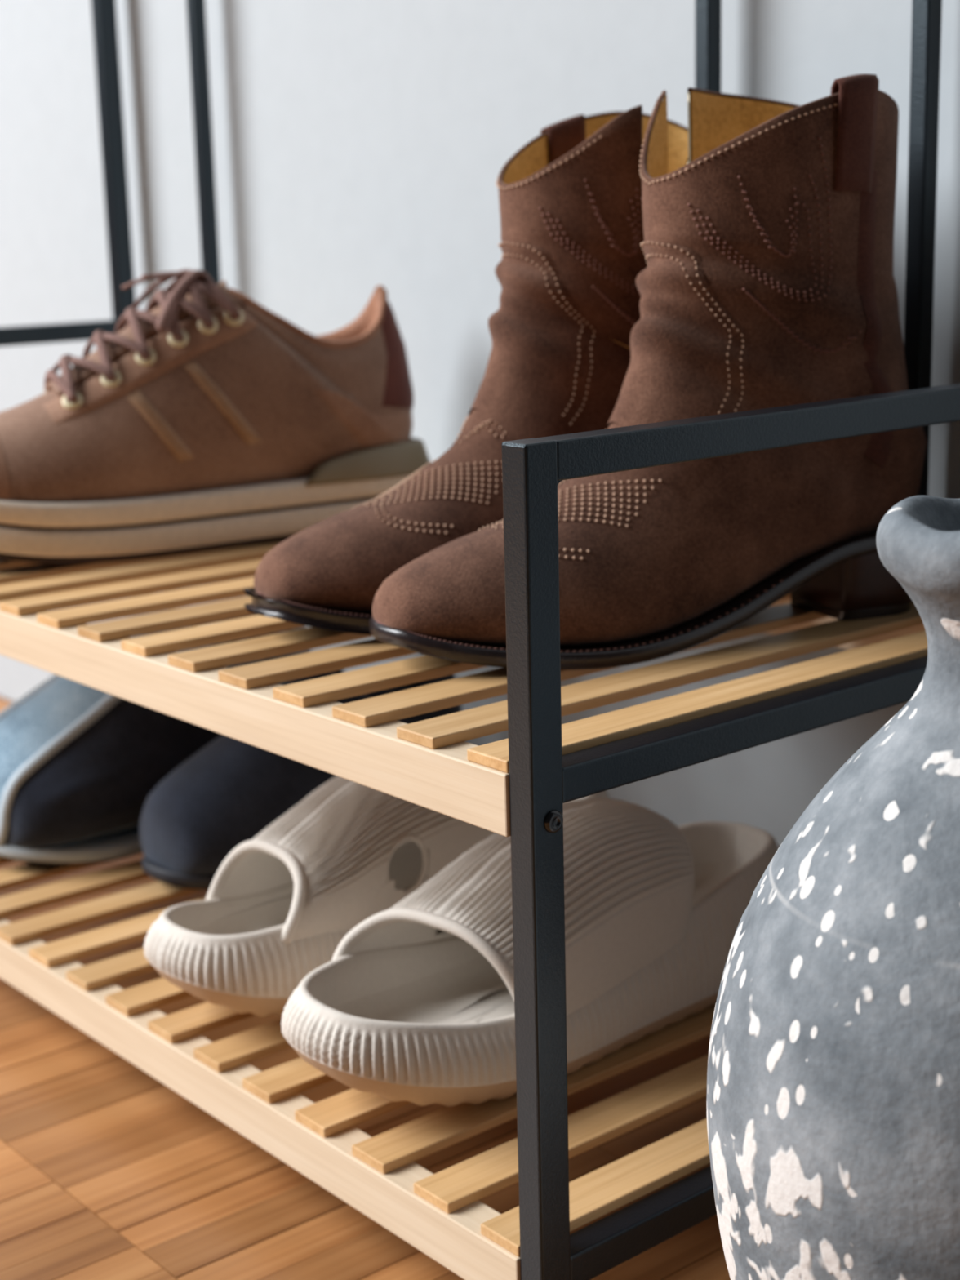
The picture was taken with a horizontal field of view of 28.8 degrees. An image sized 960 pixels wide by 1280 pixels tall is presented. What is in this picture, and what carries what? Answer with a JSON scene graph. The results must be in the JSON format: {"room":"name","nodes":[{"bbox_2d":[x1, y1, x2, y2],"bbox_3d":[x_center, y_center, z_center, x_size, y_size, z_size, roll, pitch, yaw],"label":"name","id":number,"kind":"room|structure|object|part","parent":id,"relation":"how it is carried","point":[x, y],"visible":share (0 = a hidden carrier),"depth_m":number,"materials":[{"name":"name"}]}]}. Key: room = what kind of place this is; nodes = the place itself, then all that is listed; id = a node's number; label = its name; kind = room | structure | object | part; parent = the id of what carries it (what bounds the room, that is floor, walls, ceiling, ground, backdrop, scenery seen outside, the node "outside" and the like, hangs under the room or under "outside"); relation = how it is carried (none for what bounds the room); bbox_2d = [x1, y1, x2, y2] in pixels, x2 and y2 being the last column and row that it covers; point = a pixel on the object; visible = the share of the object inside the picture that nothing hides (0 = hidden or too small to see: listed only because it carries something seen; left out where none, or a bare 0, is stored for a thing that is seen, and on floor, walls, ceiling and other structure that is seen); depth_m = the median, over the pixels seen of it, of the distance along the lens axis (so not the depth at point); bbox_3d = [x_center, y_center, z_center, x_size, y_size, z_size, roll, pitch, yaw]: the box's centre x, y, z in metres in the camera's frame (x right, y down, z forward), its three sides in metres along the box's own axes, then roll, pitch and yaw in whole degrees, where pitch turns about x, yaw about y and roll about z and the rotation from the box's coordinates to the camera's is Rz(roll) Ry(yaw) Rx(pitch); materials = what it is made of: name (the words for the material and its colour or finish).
{"room":"entryway","nodes":[
{"label":"entryway","id":0,"kind":"room"},
{"bbox_2d":[0,696,730,1279],"bbox_3d":[-1.256,0.391,0.766,2.788,0.060,4.800,-12,17,-38],"label":"floor","id":1,"kind":"structure","parent":0,"point":[108,1171],"depth_m":0.98,"materials":[{"name":"brown wood"}]},
{"bbox_2d":[0,0,959,1279],"bbox_3d":[-0.152,-0.430,1.108,0.376,1.330,0.956,-12,17,-38],"label":"shoe rack","id":2,"kind":"object","parent":1,"relation":"on","point":[517,786],"visible":0.52,"depth_m":0.87,"materials":[{"name":"black"}]},
{"bbox_3d":[-0.447,-0.243,1.521,0.344,0.015,0.014,-12,17,-38],"label":"arm rail","id":3,"kind":"part","parent":2,"relation":"part of","materials":[{"name":"black metal"}]},
{"bbox_3d":[-0.317,-0.533,1.573,0.017,1.330,0.014,-12,17,-38],"label":"post","id":4,"kind":"part","parent":2,"relation":"part of","materials":[{"name":"black metal"}]},
{"bbox_2d":[0,608,311,864],"bbox_3d":[-0.235,0.051,1.329,0.283,0.161,0.139,-12,17,-38],"label":"shoe","id":5,"kind":"object","parent":2,"relation":"on","point":[80,764],"visible":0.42,"depth_m":1.25,"materials":[{"name":"fabric"}]},
{"bbox_3d":[-0.219,0.068,1.284,0.229,0.108,0.045,-12,17,-38],"label":"panel","id":6,"kind":"part","parent":5,"relation":"part of","materials":[{"name":"blue fabric"}]},
{"bbox_3d":[-0.252,0.000,1.304,0.074,0.042,0.045,-12,17,-38],"label":"vamp panel","id":7,"kind":"part","parent":5,"relation":"part of","materials":[{"name":"fabric"}]},
{"bbox_2d":[0,269,430,563],"bbox_3d":[-0.203,-0.152,1.227,0.368,0.178,0.118,-8,14,-26],"label":"trainer","id":8,"kind":"object","parent":2,"relation":"on","point":[211,420],"visible":0.96,"depth_m":1.20,"materials":[{"name":"brown leather"}]},
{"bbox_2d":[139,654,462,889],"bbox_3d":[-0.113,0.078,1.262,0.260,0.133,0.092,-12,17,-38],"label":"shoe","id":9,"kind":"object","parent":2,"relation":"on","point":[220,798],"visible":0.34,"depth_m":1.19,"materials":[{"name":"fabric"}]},
{"bbox_3d":[-0.128,0.035,1.240,0.068,0.033,0.030,-12,17,-38],"label":"vamp panel","id":10,"kind":"part","parent":9,"relation":"part of","materials":[{"name":"fabric"}]},
{"bbox_2d":[143,776,609,1017],"bbox_3d":[-0.048,0.126,1.072,0.320,0.122,0.111,-12,17,-38],"label":"slide","id":11,"kind":"object","parent":2,"relation":"on","point":[278,908],"visible":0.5,"depth_m":1.01,"materials":[{"name":"beige rubber"}]},
{"bbox_2d":[243,104,688,635],"bbox_3d":[0.020,-0.148,0.997,0.318,0.263,0.109,-8,15,-27],"label":"boot","id":12,"kind":"object","parent":2,"relation":"on","point":[573,256],"visible":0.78,"depth_m":0.97,"materials":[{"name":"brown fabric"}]},
{"bbox_2d":[280,797,778,1106],"bbox_3d":[0.041,0.148,0.965,0.320,0.122,0.111,-12,17,-38],"label":"slide","id":13,"kind":"object","parent":2,"relation":"on","point":[415,1004],"visible":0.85,"depth_m":0.94,"materials":[{"name":"beige rubber"}]},
{"bbox_3d":[0.024,0.123,0.749,0.017,0.406,0.014,-12,17,-38],"label":"post","id":14,"kind":"part","parent":2,"relation":"part of","materials":[{"name":"black metal"}]},
{"bbox_3d":[0.165,0.236,0.893,0.344,0.016,0.014,-12,17,-38],"label":"rail","id":15,"kind":"part","parent":2,"relation":"part of","materials":[{"name":"black metal"}]},
{"bbox_2d":[368,73,926,670],"bbox_3d":[0.090,-0.135,0.915,0.314,0.270,0.101,-7,14,-24],"label":"boot","id":16,"kind":"object","parent":2,"relation":"on","point":[768,281],"visible":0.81,"depth_m":0.90,"materials":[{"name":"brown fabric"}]},
{"bbox_3d":[0.159,0.028,0.845,0.344,0.015,0.014,-12,17,-38],"label":"rail","id":17,"kind":"part","parent":2,"relation":"part of","materials":[{"name":"black metal"}]},
{"bbox_3d":[0.156,-0.097,0.817,0.344,0.015,0.014,-12,17,-38],"label":"arm rail","id":18,"kind":"part","parent":2,"relation":"part of","materials":[{"name":"black metal"}]},
{"bbox_2d":[706,495,959,1279],"bbox_3d":[0.189,0.144,0.673,0.213,0.389,0.216,-3,13,-5],"label":"clay jar","id":19,"kind":"object","parent":1,"relation":"on","point":[833,1071],"visible":1,"depth_m":0.61,"materials":[{"name":"grey ceramic"}]},
{"bbox_2d":[0,0,959,847],"bbox_3d":[-0.571,-1.221,1.804,0.080,2.580,3.620,-12,17,-38],"label":"wall","id":20,"kind":"structure","parent":0,"point":[360,146],"depth_m":1.35,"materials":[{"name":"white paint"}]},
{"bbox_2d":[0,654,53,702],"bbox_3d":[-0.574,0.017,2.058,0.012,0.055,3.620,-12,17,-38],"label":"baseboard","id":21,"kind":"structure","parent":20,"relation":"attached to","point":[17,678],"depth_m":1.94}
]}

